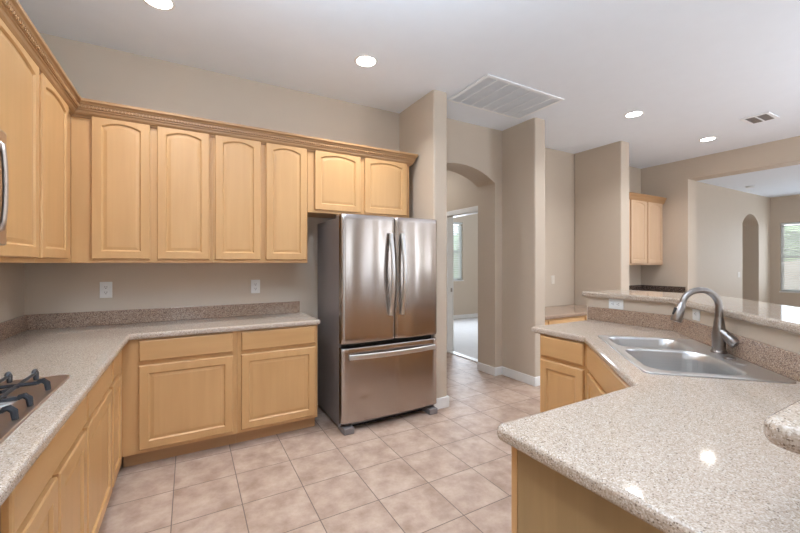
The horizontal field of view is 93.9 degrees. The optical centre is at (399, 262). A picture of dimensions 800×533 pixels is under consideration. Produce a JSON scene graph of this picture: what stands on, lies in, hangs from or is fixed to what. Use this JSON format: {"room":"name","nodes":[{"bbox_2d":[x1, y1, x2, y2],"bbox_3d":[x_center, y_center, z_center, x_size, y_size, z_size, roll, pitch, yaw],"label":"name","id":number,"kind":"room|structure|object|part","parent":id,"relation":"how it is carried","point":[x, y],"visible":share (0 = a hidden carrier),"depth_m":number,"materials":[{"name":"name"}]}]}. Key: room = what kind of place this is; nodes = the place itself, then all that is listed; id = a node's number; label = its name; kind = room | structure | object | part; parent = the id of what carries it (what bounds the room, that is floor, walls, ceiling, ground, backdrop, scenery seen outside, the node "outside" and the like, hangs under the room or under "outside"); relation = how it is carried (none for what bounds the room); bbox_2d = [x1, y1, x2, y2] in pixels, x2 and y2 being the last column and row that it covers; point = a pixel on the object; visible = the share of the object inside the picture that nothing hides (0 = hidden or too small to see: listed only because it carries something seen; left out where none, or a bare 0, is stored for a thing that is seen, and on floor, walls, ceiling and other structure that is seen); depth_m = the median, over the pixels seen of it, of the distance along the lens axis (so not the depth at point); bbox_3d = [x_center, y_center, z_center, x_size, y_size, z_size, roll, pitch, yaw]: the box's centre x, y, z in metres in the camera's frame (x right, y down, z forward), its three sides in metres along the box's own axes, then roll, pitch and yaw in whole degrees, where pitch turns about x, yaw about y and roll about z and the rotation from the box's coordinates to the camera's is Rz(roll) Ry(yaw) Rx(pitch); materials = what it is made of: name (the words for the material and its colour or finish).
{"room":"kitchen","nodes":[
{"label":"kitchen","id":0,"kind":"room"},
{"bbox_2d":[0,263,23,322],"bbox_3d":[-1.036,-0.122,-0.240,0.100,2.920,6.600,0,0,-29],"label":"wall","id":1,"kind":"structure","parent":0,"point":[11,274],"depth_m":2.34,"materials":[{"name":"beige paint"}]},
{"bbox_2d":[0,18,38,262],"bbox_3d":[-1.752,-0.488,1.468,0.329,0.977,0.699,0,0,-29],"label":"upper cabinet","id":2,"kind":"object","parent":1,"relation":"attached to","point":[19,74],"visible":0.97,"depth_m":1.64,"materials":[{"name":"brown wood"}]},
{"bbox_2d":[35,73,70,262],"bbox_3d":[-2.079,-0.488,2.047,0.329,0.977,0.629,0,0,-29],"label":"upper cabinet","id":3,"kind":"object","parent":1,"relation":"attached to","point":[54,116],"visible":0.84,"depth_m":2.04,"materials":[{"name":"brown wood"}]},
{"bbox_3d":[-1.912,-0.503,2.071,0.003,0.839,0.352,0,0,-29],"label":"raised panel","id":4,"kind":"part","parent":3,"relation":"part of","materials":[{"name":"brown wood"}]},
{"bbox_2d":[0,301,299,340],"bbox_3d":[-1.009,0.402,1.698,1.851,0.102,2.949,0,0,-29],"label":"backsplash","id":5,"kind":"structure","parent":1,"relation":"attached to","point":[14,326],"depth_m":2.82,"materials":[{"name":"beige stone"}]},
{"bbox_3d":[-1.390,-0.714,0.828,0.329,0.525,0.769,0,0,-29],"label":"upper cabinet","id":6,"kind":"object","parent":1,"relation":"attached to","visible":0},
{"bbox_2d":[0,129,8,244],"bbox_3d":[-1.339,-0.253,0.857,0.443,0.392,0.754,0,0,-29],"label":"microwave oven","id":7,"kind":"object","parent":6,"relation":"attached to","point":[4,172],"visible":1,"depth_m":1.24,"materials":[{"name":"grey metal"}]},
{"bbox_2d":[24,32,398,404],"bbox_3d":[-1.311,-0.122,3.308,2.910,2.920,0.150,0,0,-29],"label":"wall","id":8,"kind":"structure","parent":0,"point":[99,73],"depth_m":3.01,"materials":[{"name":"beige paint"}]},
{"bbox_2d":[100,282,111,297],"bbox_3d":[-2.156,0.198,2.739,0.075,0.118,0.009,0,0,-29],"label":"wall outlet","id":9,"kind":"object","parent":8,"relation":"attached to","point":[105,287],"visible":1,"depth_m":2.74,"materials":[{"name":"white plastic"}]},
{"bbox_2d":[71,116,211,262],"bbox_3d":[-1.831,-0.488,2.725,0.810,0.977,0.349,0,0,-29],"label":"upper cabinet","id":10,"kind":"object","parent":8,"relation":"attached to","point":[140,193],"visible":0.99,"depth_m":2.56,"materials":[{"name":"brown wood"}]},
{"bbox_3d":[-1.873,-0.497,2.513,0.319,0.944,0.020,0,0,-29],"label":"door","id":11,"kind":"part","parent":10,"relation":"part of","materials":[{"name":"brown wood"}]},
{"bbox_3d":[-1.872,-0.503,2.511,0.201,0.839,0.003,0,0,-29],"label":"raised panel","id":12,"kind":"part","parent":10,"relation":"part of","materials":[{"name":"brown wood"}]},
{"bbox_3d":[-1.556,-0.497,2.692,0.327,0.944,0.020,0,0,-29],"label":"door","id":13,"kind":"part","parent":10,"relation":"part of","materials":[{"name":"brown wood"}]},
{"bbox_3d":[-1.555,-0.503,2.690,0.209,0.839,0.003,0,0,-29],"label":"raised panel","id":14,"kind":"part","parent":10,"relation":"part of","materials":[{"name":"brown wood"}]},
{"bbox_2d":[251,280,259,292],"bbox_3d":[-1.256,0.205,3.247,0.075,0.118,0.009,0,0,-29],"label":"wall outlet","id":15,"kind":"object","parent":8,"relation":"attached to","point":[255,284],"visible":1,"depth_m":3.25,"materials":[{"name":"white plastic"}]},
{"bbox_2d":[212,135,306,262],"bbox_3d":[-1.166,-0.488,3.101,0.716,0.977,0.349,0,0,-29],"label":"upper cabinet","id":16,"kind":"object","parent":8,"relation":"attached to","point":[259,191],"visible":0.97,"depth_m":2.93,"materials":[{"name":"brown wood"}]},
{"bbox_3d":[-1.241,-0.497,2.870,0.325,0.944,0.020,0,0,-29],"label":"door","id":17,"kind":"part","parent":16,"relation":"part of","materials":[{"name":"brown wood"}]},
{"bbox_3d":[-1.240,-0.503,2.868,0.207,0.839,0.003,0,0,-29],"label":"raised panel","id":18,"kind":"part","parent":16,"relation":"part of","materials":[{"name":"brown wood"}]},
{"bbox_3d":[-0.924,-0.497,3.049,0.327,0.944,0.020,0,0,-29],"label":"door","id":19,"kind":"part","parent":16,"relation":"part of","materials":[{"name":"brown wood"}]},
{"bbox_3d":[-0.923,-0.503,3.047,0.209,0.839,0.003,0,0,-29],"label":"raised panel","id":20,"kind":"part","parent":16,"relation":"part of","materials":[{"name":"brown wood"}]},
{"bbox_2d":[307,150,408,218],"bbox_3d":[-0.419,-0.702,3.522,0.996,0.550,0.349,0,0,-29],"label":"upper cabinet","id":21,"kind":"object","parent":8,"relation":"attached to","point":[337,184],"visible":0.97,"depth_m":3.34,"materials":[{"name":"brown wood"}]},
{"bbox_2d":[0,0,417,166],"bbox_3d":[-0.540,-0.994,2.249,2.588,0.108,2.448,0,0,-29],"label":"crown molding","id":22,"kind":"structure","parent":21,"relation":"attached to","point":[12,13],"depth_m":2.55,"materials":[{"name":"brown wood"}]},
{"bbox_3d":[-0.539,-0.711,3.266,0.421,0.517,0.020,0,0,-29],"label":"door","id":23,"kind":"part","parent":21,"relation":"part of","materials":[{"name":"brown wood"}]},
{"bbox_3d":[-0.538,-0.717,3.264,0.303,0.412,0.003,0,0,-29],"label":"raised panel","id":24,"kind":"part","parent":21,"relation":"part of","materials":[{"name":"brown wood"}]},
{"bbox_3d":[-0.129,-0.711,3.497,0.442,0.517,0.020,0,0,-29],"label":"door","id":25,"kind":"part","parent":21,"relation":"part of","materials":[{"name":"brown wood"}]},
{"bbox_3d":[-0.128,-0.717,3.496,0.324,0.412,0.003,0,0,-29],"label":"raised panel","id":26,"kind":"part","parent":21,"relation":"part of","materials":[{"name":"brown wood"}]},
{"bbox_2d":[98,317,539,532],"bbox_3d":[3.947,1.372,4.583,13.520,0.092,10.300,0,0,-29],"label":"floor","id":27,"kind":"structure","parent":0,"point":[449,470],"depth_m":2.33,"materials":[{"name":"tile"}]},
{"bbox_2d":[0,396,86,532],"bbox_3d":[-1.330,0.915,1.012,0.614,0.845,0.779,0,0,-29],"label":"base cabinet","id":28,"kind":"object","parent":27,"relation":"on","point":[51,497],"visible":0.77,"depth_m":1.15,"materials":[{"name":"brown wood"}]},
{"bbox_3d":[-0.987,0.939,1.008,0.020,0.546,0.347,0,0,-29],"label":"door","id":29,"kind":"part","parent":28,"relation":"part of","materials":[{"name":"brown wood"}]},
{"bbox_3d":[-0.986,0.939,1.009,0.003,0.428,0.229,0,0,-29],"label":"raised panel","id":30,"kind":"part","parent":28,"relation":"part of","materials":[{"name":"brown wood"}]},
{"bbox_3d":[-1.169,0.939,1.331,0.020,0.546,0.353,0,0,-29],"label":"door","id":31,"kind":"part","parent":28,"relation":"part of","materials":[{"name":"brown wood"}]},
{"bbox_3d":[-1.167,0.939,1.331,0.003,0.428,0.235,0,0,-29],"label":"raised panel","id":32,"kind":"part","parent":28,"relation":"part of","materials":[{"name":"brown wood"}]},
{"bbox_2d":[81,363,111,532],"bbox_3d":[-1.662,0.915,1.599,0.614,0.845,0.569,0,0,-29],"label":"base cabinet","id":33,"kind":"object","parent":27,"relation":"on","point":[98,426],"visible":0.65,"depth_m":1.71,"materials":[{"name":"brown wood"}]},
{"bbox_3d":[-1.401,0.571,1.741,0.020,0.138,0.536,0,0,-29],"label":"drawer","id":34,"kind":"part","parent":33,"relation":"part of","materials":[{"name":"brown wood"}]},
{"bbox_3d":[-1.399,0.939,1.742,0.003,0.428,0.418,0,0,-29],"label":"raised panel","id":35,"kind":"part","parent":33,"relation":"part of","materials":[{"name":"brown wood"}]},
{"bbox_2d":[108,350,121,487],"bbox_3d":[-1.912,0.915,2.041,0.614,0.845,0.444,0,0,-29],"label":"base cabinet","id":36,"kind":"object","parent":27,"relation":"on","point":[116,386],"visible":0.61,"depth_m":2.13,"materials":[{"name":"brown wood"}]},
{"bbox_3d":[-1.620,0.939,2.133,0.003,0.428,0.164,0,0,-29],"label":"raised panel","id":37,"kind":"part","parent":36,"relation":"part of","materials":[{"name":"brown wood"}]},
{"bbox_3d":[-1.622,0.571,2.132,0.020,0.138,0.282,0,0,-29],"label":"drawer","id":38,"kind":"part","parent":36,"relation":"part of","materials":[{"name":"brown wood"}]},
{"bbox_2d":[122,331,236,467],"bbox_3d":[-1.597,0.915,2.754,0.676,0.845,0.529,0,0,-29],"label":"base cabinet","id":39,"kind":"object","parent":27,"relation":"on","point":[179,393],"visible":0.94,"depth_m":2.52,"materials":[{"name":"brown wood"}]},
{"bbox_3d":[-1.443,0.571,2.549,0.559,0.138,0.020,0,0,-29],"label":"drawer","id":40,"kind":"part","parent":39,"relation":"part of","materials":[{"name":"brown wood"}]},
{"bbox_3d":[-1.443,0.939,2.549,0.559,0.546,0.020,0,0,-29],"label":"door","id":41,"kind":"part","parent":39,"relation":"part of","materials":[{"name":"brown wood"}]},
{"bbox_3d":[-1.442,0.939,2.547,0.441,0.428,0.003,0,0,-29],"label":"raised panel","id":42,"kind":"part","parent":39,"relation":"part of","materials":[{"name":"brown wood"}]},
{"bbox_2d":[236,325,316,442],"bbox_3d":[-1.042,0.915,3.067,0.596,0.845,0.529,0,0,-29],"label":"base cabinet","id":43,"kind":"object","parent":27,"relation":"on","point":[277,367],"visible":0.91,"depth_m":2.84,"materials":[{"name":"brown wood"}]},
{"bbox_3d":[-0.915,0.571,2.847,0.549,0.138,0.020,0,0,-29],"label":"drawer","id":44,"kind":"part","parent":43,"relation":"part of","materials":[{"name":"brown wood"}]},
{"bbox_3d":[-0.915,0.939,2.847,0.549,0.546,0.020,0,0,-29],"label":"door","id":45,"kind":"part","parent":43,"relation":"part of","materials":[{"name":"brown wood"}]},
{"bbox_3d":[-0.914,0.939,2.845,0.431,0.428,0.003,0,0,-29],"label":"raised panel","id":46,"kind":"part","parent":43,"relation":"part of","materials":[{"name":"brown wood"}]},
{"bbox_2d":[318,213,437,435],"bbox_3d":[-0.200,0.475,3.370,0.900,1.725,0.725,0,0,-29],"label":"refrigerator","id":47,"kind":"object","parent":27,"relation":"on","point":[377,275],"visible":1,"depth_m":3.09,"materials":[{"name":"grey metal"}]},
{"bbox_3d":[-0.258,0.126,3.038,0.472,1.025,0.075,0,0,-29],"label":"door","id":48,"kind":"part","parent":47,"relation":"part of","materials":[{"name":"silver metal"}]},
{"bbox_3d":[-0.072,0.967,3.143,0.900,0.593,0.075,0,0,-29],"label":"freezer drawer","id":49,"kind":"part","parent":47,"relation":"part of","materials":[{"name":"silver metal"}]},
{"bbox_3d":[-0.068,0.093,3.075,0.030,0.680,0.083,0,0,-29],"label":"handle","id":50,"kind":"part","parent":47,"relation":"part of","materials":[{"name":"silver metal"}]},
{"bbox_3d":[0.028,0.093,3.130,0.030,0.680,0.083,0,0,-29],"label":"handle","id":51,"kind":"part","parent":47,"relation":"part of","materials":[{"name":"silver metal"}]},
{"bbox_3d":[0.136,0.126,3.261,0.422,1.025,0.075,0,0,-29],"label":"door","id":52,"kind":"part","parent":47,"relation":"part of","materials":[{"name":"silver metal"}]},
{"bbox_2d":[447,351,477,361],"bbox_3d":[0.946,1.331,5.260,0.100,0.014,0.806,0,0,-29],"label":"threshold","id":53,"kind":"object","parent":27,"relation":"on","point":[451,352],"visible":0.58,"depth_m":5.29,"materials":[{"name":"white paint"}]},
{"bbox_2d":[540,334,588,412],"bbox_3d":[1.349,0.915,2.618,0.676,0.845,0.366,0,0,-29],"label":"base cabinet","id":54,"kind":"object","parent":27,"relation":"on","point":[563,362],"visible":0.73,"depth_m":2.45,"materials":[{"name":"brown wood"}]},
{"bbox_3d":[1.059,0.939,2.460,0.003,0.428,0.209,0,0,-29],"label":"raised panel","id":55,"kind":"part","parent":54,"relation":"part of","materials":[{"name":"brown wood"}]},
{"bbox_3d":[1.061,0.571,2.461,0.020,0.138,0.327,0,0,-29],"label":"drawer","id":56,"kind":"part","parent":54,"relation":"part of","materials":[{"name":"brown wood"}]},
{"bbox_3d":[1.061,0.939,2.461,0.020,0.546,0.327,0,0,-29],"label":"door","id":57,"kind":"part","parent":54,"relation":"part of","materials":[{"name":"brown wood"}]},
{"bbox_2d":[545,315,586,324],"bbox_3d":[2.066,0.989,4.799,1.430,0.698,0.628,0,0,-29],"label":"base cabinet","id":58,"kind":"object","parent":27,"relation":"on","point":[576,318],"visible":0.16,"depth_m":4.37,"materials":[{"name":"brown wood"}]},
{"bbox_2d":[545,304,586,319],"bbox_3d":[2.065,0.619,4.794,1.426,0.042,0.639,0,0,-29],"label":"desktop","id":59,"kind":"object","parent":58,"relation":"on","point":[561,311],"visible":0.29,"depth_m":4.60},
{"bbox_2d":[512,447,663,532],"bbox_3d":[0.742,0.915,0.977,0.680,0.845,0.581,0,0,-29],"label":"base cabinet","id":60,"kind":"object","parent":27,"relation":"on","point":[544,500],"visible":0.31,"depth_m":0.92,"materials":[{"name":"brown wood"}]},
{"bbox_2d":[497,306,799,532],"bbox_3d":[1.140,0.422,1.738,1.078,0.142,2.675,0,0,22],"label":"countertop","id":61,"kind":"structure","parent":60,"relation":"on","point":[678,454],"depth_m":0.96,"materials":[{"name":"beige stone"}]},
{"bbox_2d":[598,335,795,383],"bbox_3d":[1.357,0.546,1.854,0.510,0.221,0.820,0,0,16],"label":"sink","id":62,"kind":"object","parent":61,"relation":"in","point":[661,356],"visible":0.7,"depth_m":1.87,"materials":[{"name":"silver metal"}]},
{"bbox_2d":[608,337,692,349],"bbox_3d":[1.382,0.537,2.086,0.365,0.180,0.290,0,0,16],"label":"basin","id":63,"kind":"object","parent":62,"relation":"in","point":[636,343],"depth_m":2.19,"materials":[{"name":"silver metal"}]},
{"bbox_2d":[625,349,746,374],"bbox_3d":[1.278,0.552,1.711,0.365,0.210,0.418,0,0,16],"label":"basin","id":64,"kind":"object","parent":62,"relation":"in","point":[674,361],"depth_m":1.85,"materials":[{"name":"silver metal"}]},
{"bbox_2d":[670,287,738,353],"bbox_3d":[1.514,0.284,1.871,0.283,0.324,0.102,0,0,20],"label":"faucet","id":65,"kind":"object","parent":61,"relation":"on","point":[720,336],"visible":1,"depth_m":1.85,"materials":[{"name":"silver metal"}]},
{"bbox_3d":[1.605,0.365,1.828,0.050,0.088,0.094,0,0,-24],"label":"lever","id":66,"kind":"part","parent":65,"relation":"part of","materials":[{"name":"silver metal"}]},
{"bbox_2d":[587,346,628,398],"bbox_3d":[1.068,0.915,1.831,0.111,0.845,0.955,0,0,16],"label":"base cabinet","id":67,"kind":"object","parent":27,"relation":"on","point":[601,379],"visible":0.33,"depth_m":1.96,"materials":[{"name":"brown wood"}]},
{"bbox_3d":[1.081,0.939,2.056,0.003,0.428,0.301,0,0,16],"label":"raised panel","id":68,"kind":"part","parent":67,"relation":"part of","materials":[{"name":"brown wood"}]},
{"bbox_3d":[1.083,0.939,2.055,0.020,0.546,0.419,0,0,16],"label":"door","id":69,"kind":"part","parent":67,"relation":"part of","materials":[{"name":"brown wood"}]},
{"bbox_3d":[3.531,0.916,5.625,1.550,0.845,0.626,0,0,-29],"label":"base cabinet","id":70,"kind":"object","parent":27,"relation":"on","visible":0},
{"bbox_2d":[629,285,685,292],"bbox_3d":[3.536,0.430,5.619,1.555,0.124,0.649,0,0,-29],"label":"countertop","id":71,"kind":"structure","parent":70,"relation":"on","point":[674,289],"depth_m":6.03,"materials":[{"name":"brown stone"}]},
{"bbox_3d":[-0.989,0.916,0.406,0.614,0.845,0.599,0,0,-29],"label":"base cabinet","id":72,"kind":"object","parent":27,"relation":"on","visible":0},
{"bbox_2d":[0,301,320,506],"bbox_3d":[-0.993,0.422,1.707,1.887,0.142,2.949,0,0,-29],"label":"countertop","id":73,"kind":"structure","parent":72,"relation":"on","point":[82,346],"depth_m":2.18,"materials":[{"name":"beige stone"}]},
{"bbox_2d":[0,369,69,443],"bbox_3d":[-1.333,0.427,1.008,0.510,0.050,0.849,0,0,-29],"label":"gas cooktop","id":74,"kind":"object","parent":73,"relation":"in","point":[19,399],"visible":1,"depth_m":1.22,"materials":[{"name":"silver metal"}]},
{"bbox_3d":[-1.294,0.442,1.181,0.124,0.011,0.124,0,0,-29],"label":"burner","id":75,"kind":"part","parent":74,"relation":"part of","materials":[{"name":"metal"}]},
{"bbox_2d":[18,0,799,197],"bbox_3d":[3.947,-1.632,4.583,13.520,0.100,10.300,0,0,-29],"label":"ceiling","id":76,"kind":"structure","parent":0,"point":[695,69],"depth_m":2.78,"materials":[{"name":"white paint"}]},
{"bbox_2d":[143,0,175,10],"bbox_3d":[-1.456,-1.578,2.248,0.184,0.008,0.184,0,0,-29],"label":"recessed light","id":77,"kind":"object","parent":76,"relation":"in","point":[166,5],"visible":1,"depth_m":2.28,"materials":[{"name":"white paint"}]},
{"bbox_2d":[354,55,377,66],"bbox_3d":[-0.266,-1.578,2.926,0.184,0.008,0.184,0,0,-29],"label":"recessed light","id":78,"kind":"object","parent":76,"relation":"in","point":[361,60],"visible":1,"depth_m":2.92,"materials":[{"name":"white paint"}]},
{"bbox_2d":[447,74,563,118],"bbox_3d":[1.018,-1.576,3.607,0.980,0.012,0.570,0,0,-29],"label":"ceiling vent","id":79,"kind":"object","parent":76,"relation":"in","point":[490,93],"visible":0.99,"depth_m":3.57,"materials":[{"name":"white metal"}]},
{"bbox_2d":[624,111,643,117],"bbox_3d":[2.486,-1.578,3.968,0.184,0.008,0.184,0,0,-29],"label":"recessed light","id":80,"kind":"object","parent":76,"relation":"in","point":[633,113],"visible":1,"depth_m":3.96,"materials":[{"name":"white paint"}]},
{"bbox_2d":[699,137,716,141],"bbox_3d":[3.933,-1.578,4.769,0.184,0.008,0.184,0,0,-29],"label":"recessed light","id":81,"kind":"object","parent":76,"relation":"in","point":[706,138],"visible":1,"depth_m":4.76,"materials":[{"name":"white paint"}]},
{"bbox_2d":[740,112,779,124],"bbox_3d":[3.923,-1.576,4.075,0.300,0.012,0.240,0,0,-29],"label":"ceiling vent","id":82,"kind":"object","parent":76,"relation":"in","point":[766,116],"visible":1,"depth_m":4.07,"materials":[{"name":"white metal"}]},
{"bbox_2d":[399,90,446,397],"bbox_3d":[0.181,-0.122,3.783,0.154,2.920,0.790,0,0,-29],"label":"wall","id":83,"kind":"structure","parent":0,"point":[423,125],"depth_m":3.46,"materials":[{"name":"beige paint"}]},
{"bbox_2d":[433,395,448,408],"bbox_3d":[0.260,1.288,3.647,0.178,0.100,0.504,0,0,-29],"label":"baseboard","id":84,"kind":"structure","parent":83,"relation":"attached to","point":[443,402],"depth_m":3.43,"materials":[{"name":"white paint"}]},
{"bbox_2d":[447,170,477,213],"bbox_3d":[0.349,-0.122,6.318,0.100,2.920,3.460,0,0,-29],"label":"wall","id":85,"kind":"structure","parent":0,"point":[462,193],"depth_m":5.33,"materials":[{"name":"beige paint"}]},
{"bbox_2d":[452,218,453,349],"bbox_3d":[0.806,0.322,6.002,0.095,2.000,0.720,0,0,-2],"label":"door","id":86,"kind":"structure","parent":85,"relation":"in","point":[452,218],"depth_m":5.64,"materials":[{"name":"white paint"}]},
{"bbox_2d":[447,206,477,350],"bbox_3d":[0.946,0.288,5.260,0.130,2.100,0.970,0,0,-29],"label":"door frame","id":87,"kind":"structure","parent":85,"relation":"attached to","point":[471,210],"depth_m":5.60,"materials":[{"name":"white paint"}]},
{"bbox_2d":[454,214,477,314],"bbox_3d":[0.962,-0.122,8.731,3.540,2.920,0.140,0,0,-29],"label":"wall","id":88,"kind":"structure","parent":0,"point":[466,291],"depth_m":9.04,"materials":[{"name":"beige paint"}]},
{"bbox_2d":[454,224,463,280],"bbox_3d":[0.889,-0.270,8.667,1.390,1.405,0.140,0,0,-29],"label":"window","id":89,"kind":"structure","parent":88,"relation":"in","point":[457,224],"depth_m":9.01,"materials":[{"name":"white paint"}]},
{"bbox_2d":[454,222,461,279],"bbox_3d":[0.898,-0.284,8.649,1.350,1.369,0.050,0,0,-29],"label":"window blinds","id":90,"kind":"object","parent":89,"relation":"attached to","point":[457,251],"visible":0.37,"depth_m":8.92,"materials":[{"name":"white plastic"}]},
{"bbox_2d":[454,313,477,318],"bbox_3d":[1.000,1.288,8.663,3.340,0.100,0.015,0,0,-29],"label":"baseboard","id":91,"kind":"structure","parent":88,"relation":"attached to","point":[475,314],"depth_m":8.98,"materials":[{"name":"white paint"}]},
{"bbox_2d":[447,118,501,366],"bbox_3d":[0.639,-0.122,4.323,1.176,2.920,0.300,0,0,-29],"label":"wall","id":92,"kind":"structure","parent":0,"point":[474,152],"depth_m":4.45,"materials":[{"name":"beige paint"}]},
{"bbox_2d":[502,118,544,376],"bbox_3d":[1.346,-0.122,4.440,0.170,2.920,0.790,0,0,-29],"label":"wall","id":93,"kind":"structure","parent":0,"point":[523,144],"depth_m":4.21,"materials":[{"name":"beige paint"}]},
{"bbox_2d":[477,362,539,385],"bbox_3d":[1.244,1.288,4.341,0.860,0.100,0.188,0,0,40],"label":"baseboard","id":94,"kind":"structure","parent":93,"relation":"attached to","point":[495,371],"depth_m":4.36,"materials":[{"name":"white paint"}]},
{"bbox_2d":[575,141,628,305],"bbox_3d":[2.780,-0.122,5.175,0.190,2.920,0.680,0,0,-29],"label":"wall","id":95,"kind":"structure","parent":0,"point":[601,173],"depth_m":5.07,"materials":[{"name":"beige paint"}]},
{"bbox_2d":[545,148,769,306],"bbox_3d":[4.891,-0.122,7.344,8.860,2.920,1.020,0,0,-29],"label":"wall","id":96,"kind":"structure","parent":0,"point":[733,226],"depth_m":7.51,"materials":[{"name":"beige paint"}]},
{"bbox_2d":[551,275,554,283],"bbox_3d":[2.127,0.233,5.192,0.070,0.115,0.008,0,0,-29],"label":"light switch","id":97,"kind":"object","parent":96,"relation":"attached to","point":[552,277],"visible":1,"depth_m":5.19,"materials":[{"name":"beige plastic"}]},
{"bbox_2d":[629,199,662,264],"bbox_3d":[3.530,-0.464,5.787,1.396,0.996,0.349,0,0,-29],"label":"upper cabinet","id":98,"kind":"object","parent":96,"relation":"attached to","point":[645,219],"visible":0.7,"depth_m":5.71,"materials":[{"name":"brown wood"}]},
{"bbox_3d":[3.207,-0.472,5.415,0.410,0.963,0.020,0,0,-29],"label":"door","id":99,"kind":"part","parent":98,"relation":"part of","materials":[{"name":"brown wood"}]},
{"bbox_3d":[3.605,-0.472,5.640,0.415,0.963,0.020,0,0,-29],"label":"door","id":100,"kind":"part","parent":98,"relation":"part of","materials":[{"name":"brown wood"}]},
{"bbox_3d":[3.606,-0.479,5.639,0.297,0.858,0.003,0,0,-29],"label":"raised panel","id":101,"kind":"part","parent":98,"relation":"part of","materials":[{"name":"brown wood"}]},
{"bbox_2d":[629,192,666,203],"bbox_3d":[3.620,-0.979,5.623,1.394,0.108,0.063,0,0,-29],"label":"crown molding","id":102,"kind":"structure","parent":98,"relation":"attached to","point":[632,196],"depth_m":5.69,"materials":[{"name":"brown wood"}]},
{"bbox_3d":[4.008,-0.472,5.868,0.420,0.963,0.020,0,0,-29],"label":"door","id":103,"kind":"part","parent":98,"relation":"part of","materials":[{"name":"brown wood"}]},
{"bbox_3d":[4.009,-0.479,5.866,0.302,0.858,0.003,0,0,-29],"label":"raised panel","id":104,"kind":"part","parent":98,"relation":"part of","materials":[{"name":"brown wood"}]},
{"bbox_2d":[587,297,799,353],"bbox_3d":[1.442,0.805,1.747,0.641,1.065,2.675,0,0,18],"label":"wall","id":105,"kind":"structure","parent":0,"point":[789,341],"depth_m":1.88,"materials":[{"name":"beige paint"}]},
{"bbox_2d":[609,299,622,309],"bbox_3d":[1.635,0.312,2.830,0.009,0.075,0.112,0,0,-29],"label":"wall outlet","id":106,"kind":"object","parent":105,"relation":"attached to","point":[613,303],"visible":0.99,"depth_m":2.82,"materials":[{"name":"white plastic"}]},
{"bbox_2d":[582,289,799,453],"bbox_3d":[1.546,0.253,1.698,1.063,0.040,3.300,0,0,21],"label":"bar","id":107,"kind":"object","parent":105,"relation":"on","point":[781,428],"visible":0.98,"depth_m":1.78,"materials":[{"name":"beige stone"}]},
{"bbox_2d":[588,306,799,381],"bbox_3d":[1.384,0.402,1.753,0.540,0.102,2.505,0,0,18],"label":"backsplash","id":108,"kind":"structure","parent":105,"relation":"attached to","point":[785,362],"depth_m":2.06,"materials":[{"name":"beige stone"}]},
{"bbox_2d":[692,309,699,321],"bbox_3d":[1.757,0.302,2.218,0.009,0.080,0.085,0,0,16],"label":"wall outlet","id":109,"kind":"object","parent":105,"relation":"attached to","point":[695,313],"visible":0.78,"depth_m":2.21,"materials":[{"name":"white plastic"}]},
{"bbox_2d":[641,136,799,292],"bbox_3d":[5.735,-0.122,3.582,0.270,2.920,6.600,0,0,-29],"label":"wall","id":110,"kind":"structure","parent":0,"point":[674,181],"depth_m":5.75,"materials":[{"name":"beige paint"}]},
{"bbox_2d":[770,195,799,307],"bbox_3d":[10.629,-0.122,6.346,0.150,2.920,6.600,0,0,-29],"label":"wall","id":111,"kind":"structure","parent":0,"point":[784,209],"depth_m":8.95,"materials":[{"name":"beige paint"}]},
{"bbox_2d":[779,225,799,292],"bbox_3d":[9.793,-0.124,7.774,0.140,1.655,2.730,0,0,-29],"label":"window","id":112,"kind":"structure","parent":111,"relation":"in","point":[789,291],"depth_m":8.87,"materials":[{"name":"white paint"}]},
{"bbox_3d":[9.832,-0.137,7.797,0.050,1.630,2.710,0,0,-29],"label":"frame","id":113,"kind":"part","parent":112,"relation":"part of","materials":[{"name":"white paint"}]},
{"bbox_2d":[781,222,799,291],"bbox_3d":[9.776,-0.140,7.765,0.050,1.619,2.690,0,0,-29],"label":"window blinds","id":114,"kind":"object","parent":112,"relation":"attached to","point":[792,253],"visible":1,"depth_m":8.79,"materials":[{"name":"white plastic"}]},
{"bbox_3d":[9.250,-0.132,8.650,0.004,1.580,0.005,0,0,-29],"label":"ladder cord","id":115,"kind":"part","parent":114,"relation":"part of","materials":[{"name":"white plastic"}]},
{"label":"outside","id":116,"kind":"structure","parent":0,"visible":0},
{"bbox_3d":[22.349,1.408,13.767,27.540,0.100,30.000,0,0,-29],"label":"ground","id":117,"kind":"structure","parent":116,"visible":0},
{"bbox_2d":[784,260,798,288],"bbox_3d":[14.519,0.638,11.069,0.230,1.440,13.000,0,0,-29],"label":"wall","id":118,"kind":"structure","parent":117,"relation":"on","point":[796,260],"depth_m":12.83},
{"bbox_2d":[784,225,798,260],"bbox_3d":[16.014,-0.026,11.909,2.039,2.769,13.431,0,0,-29],"label":"hedge","id":119,"kind":"object","parent":117,"relation":"on","point":[784,225],"visible":0.02,"depth_m":13.52,"materials":[{"name":"green plant"}]}
]}

